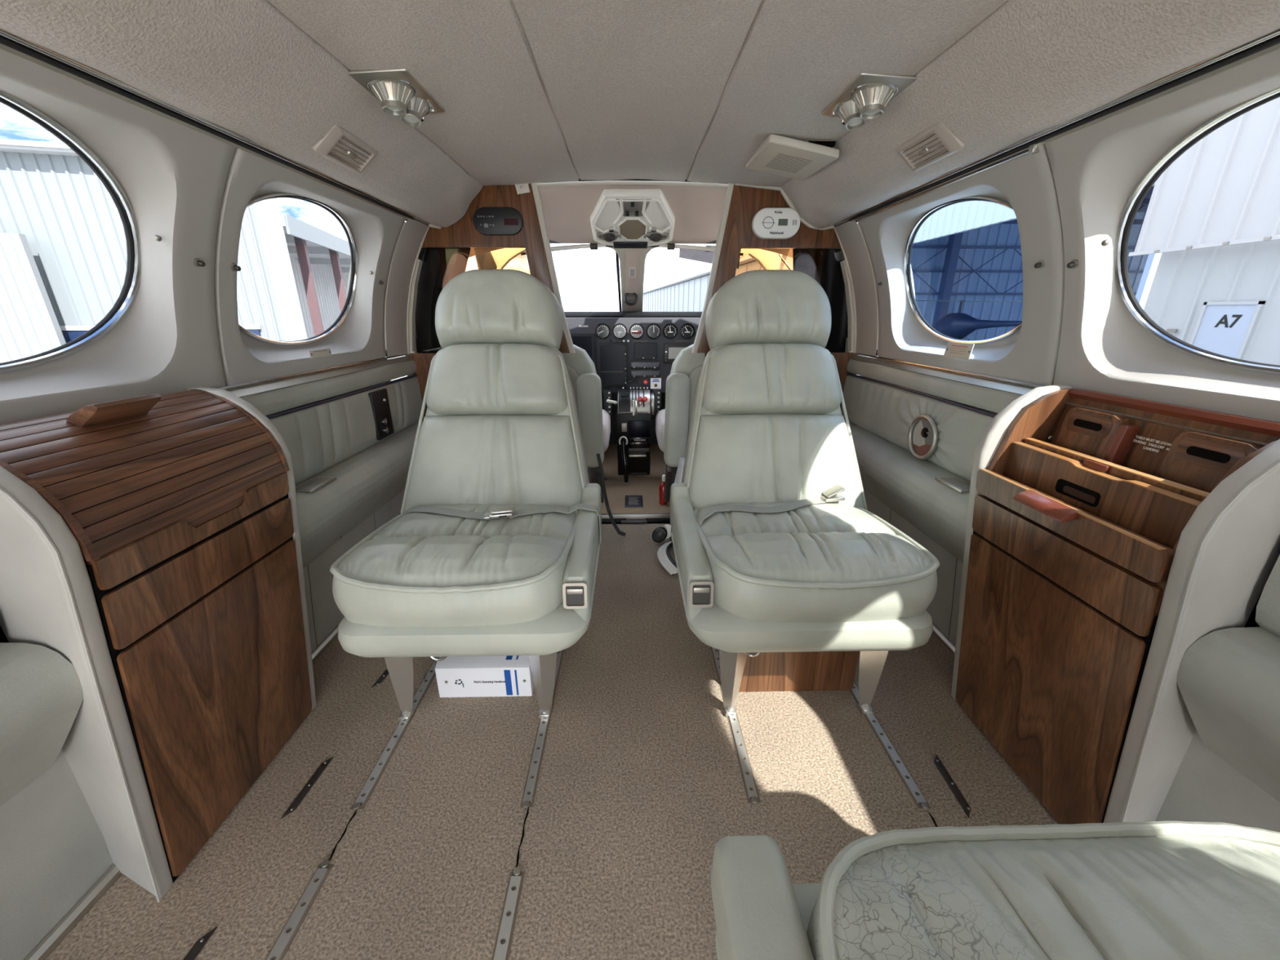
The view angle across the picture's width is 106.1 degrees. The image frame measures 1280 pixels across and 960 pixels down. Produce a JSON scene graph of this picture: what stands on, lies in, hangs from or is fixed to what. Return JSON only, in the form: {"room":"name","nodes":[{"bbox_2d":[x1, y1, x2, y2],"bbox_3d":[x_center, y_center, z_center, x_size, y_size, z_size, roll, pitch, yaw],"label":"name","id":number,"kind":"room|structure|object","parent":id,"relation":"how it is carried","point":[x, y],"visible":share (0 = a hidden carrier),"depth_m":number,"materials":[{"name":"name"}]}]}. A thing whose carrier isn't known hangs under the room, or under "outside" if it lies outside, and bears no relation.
{"room":"aircraft cabin","nodes":[
{"label":"aircraft cabin","id":0,"kind":"room"},
{"bbox_2d":[0,48,429,959],"bbox_3d":[-0.695,0.207,0.201,0.204,1.029,2.970,0,19,-1],"label":"wall","id":1,"kind":"structure","parent":0,"point":[183,185],"depth_m":0.73,"materials":[{"name":"fabric"}]},
{"bbox_2d":[0,90,141,373],"bbox_3d":[-0.728,-0.256,0.494,0.115,0.304,0.491,0,19,-1],"label":"window","id":2,"kind":"structure","parent":1,"relation":"in","point":[70,255],"depth_m":0.62,"materials":[{"name":"glass"}]},
{"bbox_2d":[154,235,161,241],"bbox_3d":[-0.701,-0.352,0.701,0.007,0.009,0.008,0,19,-1],"label":"screw","id":3,"kind":"object","parent":1,"relation":"attached to","point":[157,237],"visible":1,"depth_m":0.70,"materials":[{"name":"silver metal"}]},
{"bbox_2d":[24,622,339,959],"bbox_3d":[-0.757,0.688,0.367,0.011,0.019,2.970,0,19,-1],"label":"baseboard","id":4,"kind":"structure","parent":1,"relation":"attached to","point":[42,950],"depth_m":0.66,"materials":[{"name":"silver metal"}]},
{"bbox_2d":[193,257,205,266],"bbox_3d":[-0.695,-0.344,0.760,0.013,0.013,0.014,0,19,-1],"label":"stud","id":5,"kind":"object","parent":1,"relation":"attached to","point":[197,262],"visible":1,"depth_m":0.76,"materials":[{"name":"silver metal"}]},
{"bbox_2d":[193,257,200,266],"bbox_3d":[-0.698,-0.344,0.760,0.006,0.013,0.014,0,19,-1],"label":"washer","id":6,"kind":"object","parent":5,"relation":"in","point":[197,261],"depth_m":0.76,"materials":[{"name":"silver metal"}]},
{"bbox_2d":[0,28,431,225],"bbox_3d":[-0.598,-0.274,0.035,0.020,0.017,2.970,0,19,-1],"label":"trim","id":7,"kind":"structure","parent":1,"relation":"attached to","point":[10,42],"depth_m":0.61,"materials":[{"name":"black metal"}]},
{"bbox_2d":[230,262,240,271],"bbox_3d":[-0.697,-0.367,0.830,0.013,0.013,0.014,0,19,-1],"label":"stud","id":8,"kind":"object","parent":1,"relation":"attached to","point":[233,267],"visible":1,"depth_m":0.83,"materials":[{"name":"silver metal"}]},
{"bbox_2d":[230,262,236,271],"bbox_3d":[-0.700,-0.367,0.830,0.006,0.013,0.014,0,19,-1],"label":"washer","id":9,"kind":"object","parent":8,"relation":"in","point":[233,266],"depth_m":0.83,"materials":[{"name":"silver metal"}]},
{"bbox_2d":[236,192,358,345],"bbox_3d":[-0.740,-0.453,1.061,0.115,0.304,0.491,0,19,-1],"label":"window","id":10,"kind":"structure","parent":1,"relation":"in","point":[298,261],"depth_m":1.05,"materials":[{"name":"glass"}]},
{"bbox_2d":[213,353,413,397],"bbox_3d":[-0.714,0.087,0.158,0.018,0.022,2.970,0,19,-1],"label":"trim","id":11,"kind":"structure","parent":1,"relation":"attached to","point":[265,387],"depth_m":1.06,"materials":[{"name":"silver metal"}]},
{"bbox_2d":[295,476,336,493],"bbox_3d":[-0.698,0.010,1.032,0.044,0.009,0.090,0,19,-1],"label":"ashtray","id":12,"kind":"object","parent":1,"relation":"attached to","point":[317,483],"visible":0.83,"depth_m":1.02,"materials":[{"name":"grey leather"}]},
{"bbox_2d":[307,348,332,358],"bbox_3d":[-0.733,-0.291,1.105,0.004,0.017,0.080,0,19,-1],"label":"placard","id":13,"kind":"object","parent":1,"relation":"attached to","point":[325,352],"visible":1,"depth_m":1.10,"materials":[{"name":"beige"}]},
{"bbox_2d":[368,388,394,439],"bbox_3d":[-0.719,-0.184,1.345,0.014,0.130,0.088,0,19,-1],"label":"panel","id":14,"kind":"object","parent":1,"relation":"attached to","point":[379,399],"visible":1,"depth_m":1.34,"materials":[{"name":"black plastic"}]},
{"bbox_2d":[0,0,483,226],"bbox_3d":[-0.553,-0.333,0.016,0.256,0.141,2.970,0,19,-1],"label":"ceiling","id":15,"kind":"structure","parent":0,"point":[244,68],"depth_m":0.62,"materials":[{"name":"fabric"}]},
{"bbox_2d":[311,124,377,174],"bbox_3d":[-0.521,-0.587,0.852,0.053,0.049,0.142,0,19,-1],"label":"ceiling vent","id":16,"kind":"object","parent":15,"relation":"in","point":[326,144],"visible":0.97,"depth_m":0.83,"materials":[{"name":"beige plastic"}]},
{"bbox_2d":[348,68,444,127],"bbox_3d":[-0.404,-0.639,0.818,0.092,0.047,0.165,0,19,-1],"label":"light","id":17,"kind":"object","parent":15,"relation":"attached to","point":[398,92],"visible":1,"depth_m":0.78,"materials":[{"name":"silver metal"}]},
{"bbox_2d":[409,248,525,352],"bbox_3d":[-0.613,-0.556,2.176,0.360,1.120,1.200,0,19,-1],"label":"wall","id":18,"kind":"structure","parent":0,"point":[499,259],"depth_m":1.94,"materials":[{"name":"beige"}]},
{"bbox_3d":[-0.033,-0.843,2.073,1.320,0.300,0.770,0,19,-1],"label":"window","id":19,"kind":"structure","parent":18,"relation":"in","visible":0},
{"bbox_2d":[679,244,741,268],"bbox_3d":[0.273,-0.869,1.877,0.240,0.084,0.022,0,19,-1],"label":"sun visor","id":20,"kind":"object","parent":19,"relation":"attached to","point":[704,256],"visible":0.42,"depth_m":1.87,"materials":[{"name":"black plastic"}]},
{"bbox_2d":[44,523,1059,959],"bbox_3d":[0.007,0.676,0.431,1.600,0.001,3.070,0,19,-1],"label":"floor","id":21,"kind":"structure","parent":0,"point":[640,781],"depth_m":0.81,"materials":[{"name":"carpet"}]},
{"bbox_2d":[0,386,316,902],"bbox_3d":[-0.697,0.213,0.733,0.198,0.676,0.367,0,19,-1],"label":"base cabinet","id":22,"kind":"object","parent":21,"relation":"on","point":[151,543],"visible":1,"depth_m":0.64,"materials":[{"name":"wood"}]},
{"bbox_2d":[182,926,217,959],"bbox_3d":[-0.576,0.619,0.587,0.013,0.004,0.125,1,19,1],"label":"plate","id":23,"kind":"object","parent":21,"relation":"on","point":[199,944],"visible":1,"depth_m":0.62,"materials":[{"name":"grey metal"}]},
{"bbox_2d":[265,859,333,959],"bbox_3d":[-0.462,0.689,0.385,0.021,0.008,0.714,0,19,-1],"label":"track","id":24,"kind":"object","parent":21,"relation":"on","point":[279,949],"visible":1,"depth_m":0.66,"materials":[{"name":"silver metal"}]},
{"bbox_2d":[280,756,333,818],"bbox_3d":[-0.577,0.532,0.838,0.013,0.004,0.117,1,19,2],"label":"plate","id":25,"kind":"object","parent":21,"relation":"on","point":[322,767],"visible":1,"depth_m":0.83,"materials":[{"name":"grey metal"}]},
{"bbox_2d":[328,808,357,861],"bbox_3d":[-0.469,0.561,0.759,0.005,0.003,0.084,0,19,-1],"label":"slit","id":26,"kind":"object","parent":21,"relation":"on","point":[354,814],"visible":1,"depth_m":0.76,"materials":[{"name":"black"}]},
{"bbox_2d":[371,669,388,688],"bbox_3d":[-0.581,0.444,1.090,0.012,0.004,0.072,1,19,4],"label":"plate","id":27,"kind":"object","parent":21,"relation":"on","point":[385,673],"visible":0.68,"depth_m":1.08,"materials":[{"name":"grey metal"}]},
{"bbox_2d":[350,656,439,809],"bbox_3d":[-0.475,0.459,1.046,0.021,0.008,0.530,0,19,-1],"label":"track","id":28,"kind":"object","parent":21,"relation":"on","point":[370,784],"visible":0.66,"depth_m":0.91,"materials":[{"name":"silver metal"}]},
{"bbox_2d":[329,269,601,721],"bbox_3d":[-0.317,0.004,1.025,0.463,0.871,0.659,0,19,-1],"label":"seat","id":29,"kind":"object","parent":21,"relation":"on","point":[492,548],"visible":1,"depth_m":0.98,"materials":[{"name":"leather"}]},
{"bbox_2d":[332,503,575,626],"bbox_3d":[-0.325,0.127,0.940,0.409,0.107,0.405,0,19,-1],"label":"seat cushion","id":30,"kind":"object","parent":29,"relation":"on","point":[431,565],"depth_m":0.78,"materials":[{"name":"leather"}]},
{"bbox_2d":[404,414,582,511],"bbox_3d":[-0.335,-0.013,1.121,0.423,0.263,0.161,0,19,-1],"label":"backrest cushion","id":31,"kind":"object","parent":29,"relation":"on","point":[457,460],"depth_m":1.08,"materials":[{"name":"leather"}]},
{"bbox_2d":[426,343,568,415],"bbox_3d":[-0.337,-0.233,1.134,0.335,0.171,0.127,0,19,-1],"label":"backrest cushion","id":32,"kind":"object","parent":29,"relation":"on","point":[464,379],"depth_m":1.09,"materials":[{"name":"leather"}]},
{"bbox_2d":[435,655,534,697],"bbox_3d":[-0.333,0.386,1.122,0.198,0.094,0.221,0,19,-1],"label":"box","id":33,"kind":"object","parent":21,"relation":"on","point":[493,675],"visible":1,"depth_m":1.02,"materials":[{"name":"white cardboard"}]},
{"bbox_2d":[491,866,524,959],"bbox_3d":[-0.174,0.689,0.383,0.021,0.008,0.698,0,19,-1],"label":"track","id":34,"kind":"object","parent":21,"relation":"on","point":[503,943],"visible":1,"depth_m":0.66,"materials":[{"name":"silver metal"}]},
{"bbox_2d":[515,806,528,866],"bbox_3d":[-0.185,0.562,0.756,0.005,0.003,0.098,0,19,-1],"label":"slit","id":35,"kind":"object","parent":21,"relation":"on","point":[527,811],"visible":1,"depth_m":0.76,"materials":[{"name":"black"}]},
{"bbox_2d":[520,649,564,808],"bbox_3d":[-0.195,0.457,1.050,0.021,0.008,0.532,0,19,-1],"label":"track","id":36,"kind":"object","parent":21,"relation":"on","point":[532,777],"visible":0.49,"depth_m":0.89,"materials":[{"name":"silver metal"}]},
{"bbox_2d":[601,512,670,523],"bbox_3d":[-0.023,0.152,1.892,0.680,0.030,0.038,0,19,-1],"label":"threshold strip","id":37,"kind":"object","parent":21,"relation":"on","point":[618,517],"visible":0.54,"depth_m":1.89,"materials":[{"name":"silver metal"}]},
{"bbox_2d":[652,524,678,574],"bbox_3d":[0.087,0.227,1.617,0.086,0.057,0.268,0,19,-1],"label":"headset","id":38,"kind":"object","parent":21,"relation":"on","point":[660,534],"visible":0.92,"depth_m":1.62,"materials":[{"name":"white plastic"}]},
{"bbox_2d":[652,524,671,542],"bbox_3d":[0.080,0.191,1.719,0.078,0.056,0.052,0,19,-1],"label":"ear cup","id":39,"kind":"object","parent":38,"relation":"on","point":[660,534],"depth_m":1.70,"materials":[{"name":"black plastic"}]},
{"bbox_2d":[710,646,760,803],"bbox_3d":[0.187,0.455,1.057,0.021,0.008,0.532,0,19,-1],"label":"track","id":40,"kind":"object","parent":21,"relation":"on","point":[748,781],"visible":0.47,"depth_m":0.90,"materials":[{"name":"silver metal"}]},
{"bbox_2d":[716,648,859,692],"bbox_3d":[0.326,0.345,1.082,0.275,0.196,0.140,0,19,-1],"label":"box","id":41,"kind":"object","parent":21,"relation":"on","point":[802,671],"visible":0.26,"depth_m":1.03,"materials":[{"name":"brown wood"}]},
{"bbox_2d":[670,269,939,716],"bbox_3d":[0.302,0.000,1.037,0.460,0.871,0.659,0,19,-1],"label":"seat","id":42,"kind":"object","parent":21,"relation":"on","point":[778,547],"visible":1,"depth_m":1.00,"materials":[{"name":"leather"}]},
{"bbox_2d":[702,342,840,414],"bbox_3d":[0.313,-0.237,1.146,0.335,0.171,0.127,0,19,-1],"label":"backrest cushion","id":43,"kind":"object","parent":42,"relation":"on","point":[738,378],"depth_m":1.11,"materials":[{"name":"leather"}]},
{"bbox_2d":[688,413,863,510],"bbox_3d":[0.315,-0.017,1.133,0.423,0.264,0.161,0,19,-1],"label":"backrest cushion","id":44,"kind":"object","parent":42,"relation":"on","point":[735,459],"depth_m":1.09,"materials":[{"name":"leather"}]},
{"bbox_2d":[697,501,937,622],"bbox_3d":[0.314,0.123,0.952,0.409,0.106,0.405,0,19,-1],"label":"seat cushion","id":45,"kind":"object","parent":42,"relation":"on","point":[757,561],"depth_m":0.80,"materials":[{"name":"leather"}]},
{"bbox_2d":[849,681,931,808],"bbox_3d":[0.469,0.455,1.055,0.021,0.008,0.548,0,19,-1],"label":"track","id":46,"kind":"object","parent":21,"relation":"on","point":[915,793],"visible":0.57,"depth_m":0.89,"materials":[{"name":"silver metal"}]},
{"bbox_2d":[928,812,937,826],"bbox_3d":[0.477,0.568,0.737,0.005,0.003,0.120,0,19,-1],"label":"slit","id":47,"kind":"object","parent":21,"relation":"on","point":[932,818],"visible":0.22,"depth_m":0.78,"materials":[{"name":"black"}]},
{"bbox_2d":[933,754,970,817],"bbox_3d":[0.544,0.531,0.841,0.013,0.004,0.121,1,19,2],"label":"plate","id":48,"kind":"object","parent":21,"relation":"on","point":[957,794],"visible":1,"depth_m":0.83,"materials":[{"name":"grey metal"}]},
{"bbox_2d":[710,821,1279,959],"bbox_3d":[0.318,0.330,0.087,0.504,0.871,0.674,0,19,-1],"label":"seat","id":49,"kind":"object","parent":21,"relation":"on","point":[1153,890],"visible":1,"depth_m":0.34,"materials":[{"name":"leather"}]},
{"bbox_2d":[951,384,1279,824],"bbox_3d":[0.685,0.209,0.760,0.217,0.666,0.367,0,19,-1],"label":"base cabinet","id":50,"kind":"object","parent":21,"relation":"on","point":[1076,626],"visible":0.97,"depth_m":0.67,"materials":[{"name":"wood"}]},
{"bbox_2d":[1004,437,1209,548],"bbox_3d":[0.653,0.040,0.703,0.034,0.134,0.291,0,19,-1],"label":"drawer","id":51,"kind":"object","parent":50,"relation":"in","point":[1157,509],"visible":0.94,"depth_m":0.66,"materials":[{"name":"brown wood"}]},
{"bbox_2d":[468,185,792,257],"bbox_3d":[-0.025,-0.856,1.624,1.240,0.161,0.400,0,19,-1],"label":"ceiling","id":52,"kind":"structure","parent":0,"point":[697,211],"depth_m":1.57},
{"bbox_2d":[590,188,675,248],"bbox_3d":[-0.023,-0.869,1.618,0.287,0.126,0.345,0,19,-1],"label":"console","id":53,"kind":"object","parent":52,"relation":"attached to","point":[634,218],"visible":1,"depth_m":1.58,"materials":[{"name":"white plastic"}]},
{"bbox_2d":[596,231,621,242],"bbox_3d":[-0.109,-0.858,1.694,0.090,0.032,0.069,0,19,-1],"label":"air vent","id":54,"kind":"object","parent":53,"relation":"attached to","point":[602,236],"depth_m":1.69,"materials":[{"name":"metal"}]},
{"bbox_2d":[615,198,651,216],"bbox_3d":[-0.020,-0.852,1.504,0.109,0.033,0.105,0,19,-1],"label":"switch plate","id":55,"kind":"object","parent":53,"relation":"attached to","point":[624,206],"depth_m":1.50,"materials":[{"name":"grey plastic"}]},
{"bbox_2d":[644,231,668,242],"bbox_3d":[0.057,-0.859,1.698,0.090,0.032,0.069,0,19,-1],"label":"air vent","id":56,"kind":"object","parent":53,"relation":"attached to","point":[649,236],"depth_m":1.69,"materials":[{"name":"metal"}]},
{"bbox_2d":[405,182,857,421],"bbox_3d":[-0.021,-0.341,1.607,1.560,1.146,0.042,0,19,-1],"label":"wall","id":57,"kind":"structure","parent":0,"point":[443,253],"depth_m":1.47,"materials":[{"name":"brown wood"}]},
{"bbox_2d":[415,318,438,352],"bbox_3d":[-0.702,-0.561,1.575,0.170,0.385,0.038,0,19,-1],"label":"window frame","id":58,"kind":"structure","parent":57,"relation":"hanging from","point":[416,329],"depth_m":1.59,"materials":[{"name":"black"}]},
{"bbox_2d":[472,207,523,235],"bbox_3d":[-0.423,-0.769,1.432,0.146,0.074,0.013,0,19,-1],"label":"display panel","id":59,"kind":"object","parent":57,"relation":"attached to","point":[486,220],"visible":1,"depth_m":1.43,"materials":[{"name":"black plastic"}]},
{"bbox_2d":[515,183,530,195],"bbox_3d":[-0.343,-0.852,1.404,0.045,0.034,0.010,0,19,-1],"label":"wall bracket","id":60,"kind":"object","parent":57,"relation":"attached to","point":[521,188],"visible":0.99,"depth_m":1.40,"materials":[{"name":"beige plastic"}]},
{"bbox_2d":[520,180,743,256],"bbox_3d":[-0.025,-0.866,1.622,0.841,0.163,0.392,0,19,-1],"label":"trim","id":61,"kind":"structure","parent":57,"relation":"attached to","point":[592,246],"depth_m":1.42,"materials":[{"name":"beige plastic"}]},
{"bbox_2d":[751,208,799,239],"bbox_3d":[0.407,-0.769,1.443,0.142,0.082,0.025,0,19,-1],"label":"fire alarm","id":62,"kind":"object","parent":57,"relation":"attached to","point":[766,223],"visible":1,"depth_m":1.43,"materials":[{"name":"white plastic"}]},
{"bbox_2d":[792,248,848,352],"bbox_3d":[0.616,-0.570,1.599,0.253,0.385,0.038,0,19,-1],"label":"curtain","id":63,"kind":"object","parent":57,"relation":"hanging from","point":[824,265],"visible":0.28,"depth_m":1.56,"materials":[{"name":"black fabric"}]},
{"bbox_2d":[601,392,665,444],"bbox_3d":[-0.042,-0.488,2.678,1.600,0.762,0.340,0,19,-1],"label":"wall","id":64,"kind":"structure","parent":0,"point":[615,395],"depth_m":2.86,"materials":[{"name":"black plastic"}]},
{"bbox_2d":[623,292,638,306],"bbox_3d":[-0.041,-0.860,2.200,0.066,0.119,0.054,0,19,-1],"label":"compass","id":65,"kind":"object","parent":64,"relation":"attached to","point":[630,299],"visible":0.62,"depth_m":2.19,"materials":[{"name":"black plastic"}]},
{"bbox_2d":[592,241,672,311],"bbox_3d":[-0.034,-0.868,2.144,0.300,0.299,0.635,0,19,-1],"label":"trim","id":66,"kind":"structure","parent":64,"relation":"attached to","point":[632,260],"depth_m":2.01,"materials":[{"name":"beige plastic"}]},
{"bbox_2d":[564,311,702,392],"bbox_3d":[-0.038,-0.653,2.417,1.240,0.364,0.482,0,19,-1],"label":"panel","id":67,"kind":"object","parent":64,"relation":"attached to","point":[627,349],"visible":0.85,"depth_m":2.21,"materials":[{"name":"grey"}]},
{"bbox_2d":[650,377,661,388],"bbox_3d":[0.075,-0.457,2.276,0.050,0.050,0.003,0,19,-1],"label":"card","id":68,"kind":"object","parent":67,"relation":"attached to","point":[655,383],"visible":1,"depth_m":2.28,"materials":[{"name":"white paper"}]},
{"bbox_2d":[0,178,1270,642],"bbox_3d":[-0.004,-0.059,0.800,1.620,1.185,4.250,0,19,-1],"label":"shell","id":69,"kind":"object","parent":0,"point":[1251,622],"visible":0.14,"depth_m":1.14,"materials":[{"name":"black plastic"}]},
{"bbox_2d":[601,444,670,513],"bbox_3d":[-0.035,-0.043,2.449,1.240,0.030,1.145,0,19,-1],"label":"floor","id":70,"kind":"structure","parent":0,"point":[647,486],"depth_m":2.21,"materials":[{"name":"carpet"}]},
{"bbox_2d":[562,344,610,502],"bbox_3d":[-0.351,-0.236,1.952,0.442,0.662,0.585,0,19,-1],"label":"seat","id":71,"kind":"object","parent":70,"relation":"on","point":[594,421],"visible":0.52,"depth_m":1.66,"materials":[{"name":"leather"}]},
{"bbox_2d":[595,453,626,536],"bbox_3d":[-0.099,0.066,1.697,0.101,0.321,0.055,-2,19,-6],"label":"strap","id":72,"kind":"object","parent":71,"relation":"hanging from","point":[602,473],"visible":1,"depth_m":1.68,"materials":[{"name":"grey fabric"}]},
{"bbox_2d":[603,389,661,475],"bbox_3d":[-0.036,-0.219,2.278,0.270,0.416,0.192,0,19,-1],"label":"pedestal","id":73,"kind":"object","parent":70,"relation":"on","point":[635,409],"visible":0.96,"depth_m":2.20,"materials":[{"name":"black plastic"}]},
{"bbox_2d":[618,435,628,482],"bbox_3d":[-0.081,-0.101,2.208,0.038,0.212,0.101,-9,21,-24],"label":"handset","id":74,"kind":"object","parent":73,"relation":"hanging from","point":[624,462],"visible":1,"depth_m":2.17,"materials":[{"name":"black plastic"}]},
{"bbox_2d":[624,495,643,507],"bbox_3d":[-0.026,0.088,2.021,0.074,0.006,0.130,0,19,-1],"label":"placard","id":75,"kind":"object","parent":70,"relation":"on","point":[631,501],"visible":1,"depth_m":2.01,"materials":[{"name":"grey"}]},
{"bbox_2d":[658,474,667,505],"bbox_3d":[0.097,0.038,1.974,0.036,0.130,0.036,0,19,-1],"label":"fire extinguisher","id":76,"kind":"object","parent":70,"relation":"on","point":[661,491],"visible":0.79,"depth_m":1.96,"materials":[{"name":"red metal"}]},
{"bbox_2d":[655,343,705,502],"bbox_3d":[0.297,-0.240,1.964,0.442,0.662,0.585,0,19,-1],"label":"seat","id":77,"kind":"object","parent":70,"relation":"on","point":[673,423],"visible":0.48,"depth_m":1.67,"materials":[{"name":"leather"}]},
{"bbox_2d":[670,457,684,546],"bbox_3d":[0.135,0.078,1.693,0.050,0.300,0.100,0,19,-1],"label":"belt","id":78,"kind":"object","parent":77,"relation":"hanging from","point":[678,477],"visible":0.25,"depth_m":1.65,"materials":[{"name":"white fabric"}]},
{"bbox_2d":[267,0,1007,186],"bbox_3d":[0.008,-0.382,0.009,0.874,0.023,2.968,0,19,-1],"label":"ceiling","id":79,"kind":"structure","parent":0,"point":[529,91],"depth_m":0.74,"materials":[{"name":"fabric"}]},
{"bbox_2d":[740,248,853,352],"bbox_3d":[0.547,-0.564,2.198,0.360,1.120,1.200,0,19,-1],"label":"wall","id":80,"kind":"structure","parent":0,"point":[767,260],"depth_m":1.97,"materials":[{"name":"beige"}]},
{"bbox_2d":[781,0,1279,228],"bbox_3d":[0.570,-0.340,0.036,0.256,0.141,2.970,0,19,-1],"label":"ceiling","id":81,"kind":"structure","parent":0,"point":[1029,68],"depth_m":0.61,"materials":[{"name":"fabric"}]},
{"bbox_2d":[745,133,839,180],"bbox_3d":[0.349,-0.763,1.130,0.156,0.069,0.236,0,19,-1],"label":"speaker cover","id":82,"kind":"object","parent":81,"relation":"attached to","point":[783,156],"visible":0.89,"depth_m":1.08,"materials":[{"name":"white plastic"}]},
{"bbox_2d":[822,73,916,130],"bbox_3d":[0.388,-0.644,0.833,0.092,0.047,0.165,0,19,-1],"label":"light","id":83,"kind":"object","parent":81,"relation":"attached to","point":[866,98],"visible":1,"depth_m":0.80,"materials":[{"name":"silver metal"}]},
{"bbox_2d":[895,121,964,172],"bbox_3d":[0.504,-0.582,0.837,0.053,0.049,0.142,0,19,-1],"label":"ceiling vent","id":84,"kind":"object","parent":81,"relation":"in","point":[952,143],"visible":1,"depth_m":0.82,"materials":[{"name":"beige plastic"}]},
{"bbox_2d":[833,48,1279,831],"bbox_3d":[0.711,0.198,0.227,0.204,1.029,2.970,0,19,-1],"label":"wall","id":85,"kind":"structure","parent":0,"point":[1071,196],"depth_m":0.76,"materials":[{"name":"fabric"}]},
{"bbox_2d":[907,414,937,459],"bbox_3d":[0.690,-0.105,1.177,0.010,0.111,0.114,0,19,-1],"label":"cup holder","id":86,"kind":"object","parent":85,"relation":"attached to","point":[922,434],"visible":1,"depth_m":1.18,"materials":[{"name":"silver metal"}]},
{"bbox_2d":[912,418,933,455],"bbox_3d":[0.694,-0.105,1.177,0.001,0.094,0.094,0,19,-1],"label":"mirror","id":87,"kind":"object","parent":86,"relation":"attached to","point":[922,428],"depth_m":1.18,"materials":[{"name":"mirror"}]},
{"bbox_2d":[932,622,955,655],"bbox_3d":[0.774,0.678,0.395,0.011,0.019,2.970,0,19,-1],"label":"baseboard","id":88,"kind":"structure","parent":85,"relation":"attached to","point":[936,632],"depth_m":1.19,"materials":[{"name":"silver metal"}]},
{"bbox_2d":[855,143,1039,222],"bbox_3d":[0.601,-0.610,1.029,0.012,0.012,0.620,0,19,-1],"label":"rail","id":89,"kind":"object","parent":85,"relation":"attached to","point":[1033,148],"visible":1,"depth_m":0.88,"materials":[{"name":"silver metal"}]},
{"bbox_2d":[934,476,969,493],"bbox_3d":[0.682,0.009,1.034,0.044,0.009,0.090,0,19,-1],"label":"ashtray","id":90,"kind":"object","parent":85,"relation":"on","point":[957,485],"visible":0.77,"depth_m":1.03,"materials":[{"name":"silver metal"}]},
{"bbox_2d":[943,342,974,359],"bbox_3d":[0.710,-0.289,1.074,0.006,0.034,0.088,0,19,-1],"label":"placard","id":91,"kind":"object","parent":85,"relation":"attached to","point":[953,349],"visible":1,"depth_m":1.07,"materials":[{"name":"beige"}]},
{"bbox_2d":[903,195,1022,344],"bbox_3d":[0.716,-0.462,1.088,0.115,0.304,0.491,0,19,-1],"label":"window","id":92,"kind":"structure","parent":85,"relation":"in","point":[963,266],"depth_m":1.07,"materials":[{"name":"clear glass"}]},
{"bbox_2d":[1034,260,1044,268],"bbox_3d":[0.682,-0.368,0.822,0.013,0.013,0.014,0,19,-1],"label":"stud","id":93,"kind":"object","parent":85,"relation":"attached to","point":[1041,264],"visible":1,"depth_m":0.82,"materials":[{"name":"silver metal"}]},
{"bbox_2d":[1037,260,1044,268],"bbox_3d":[0.685,-0.368,0.822,0.007,0.013,0.014,0,19,-1],"label":"washer","id":94,"kind":"object","parent":93,"relation":"in","point":[1041,264],"depth_m":0.82,"materials":[{"name":"silver metal"}]},
{"bbox_2d":[831,28,1279,226],"bbox_3d":[0.615,-0.282,0.058,0.020,0.017,2.970,0,19,-1],"label":"trim","id":95,"kind":"structure","parent":85,"relation":"attached to","point":[1267,43],"depth_m":0.60,"materials":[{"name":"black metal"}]},
{"bbox_2d":[849,352,1269,445],"bbox_3d":[0.731,0.078,0.185,0.018,0.022,2.970,0,19,-1],"label":"trim","id":96,"kind":"structure","parent":85,"relation":"attached to","point":[1011,388],"depth_m":1.02,"materials":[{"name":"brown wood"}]},
{"bbox_2d":[1066,259,1078,268],"bbox_3d":[0.685,-0.342,0.762,0.013,0.013,0.014,0,19,-1],"label":"stud","id":97,"kind":"object","parent":85,"relation":"attached to","point":[1073,264],"visible":1,"depth_m":0.76,"materials":[{"name":"silver metal"}]},
{"bbox_2d":[1071,259,1078,268],"bbox_3d":[0.688,-0.342,0.762,0.006,0.013,0.014,0,19,-1],"label":"washer","id":98,"kind":"object","parent":97,"relation":"in","point":[1074,263],"depth_m":0.76,"materials":[{"name":"silver metal"}]},
{"bbox_2d":[1101,239,1109,246],"bbox_3d":[0.694,-0.354,0.718,0.007,0.009,0.008,0,19,-1],"label":"screw","id":99,"kind":"object","parent":85,"relation":"attached to","point":[1104,242],"visible":1,"depth_m":0.72,"materials":[{"name":"silver metal"}]},
{"bbox_2d":[1114,87,1279,374],"bbox_3d":[0.728,-0.265,0.521,0.115,0.304,0.491,0,19,-1],"label":"window","id":100,"kind":"structure","parent":85,"relation":"in","point":[1197,258],"depth_m":0.62,"materials":[{"name":"glass"}]},
{"label":"outside","id":101,"kind":"structure","parent":0,"visible":0},
{"label":"ground","id":102,"kind":"structure","parent":101,"visible":0},
{"bbox_2d":[642,254,870,375],"bbox_3d":[3.020,-14.905,42.003,0.647,4.500,61.343,-2,19,-6],"label":"building","id":103,"kind":"structure","parent":102,"relation":"on","point":[687,293],"depth_m":36.53,"materials":[{"name":"grey"}]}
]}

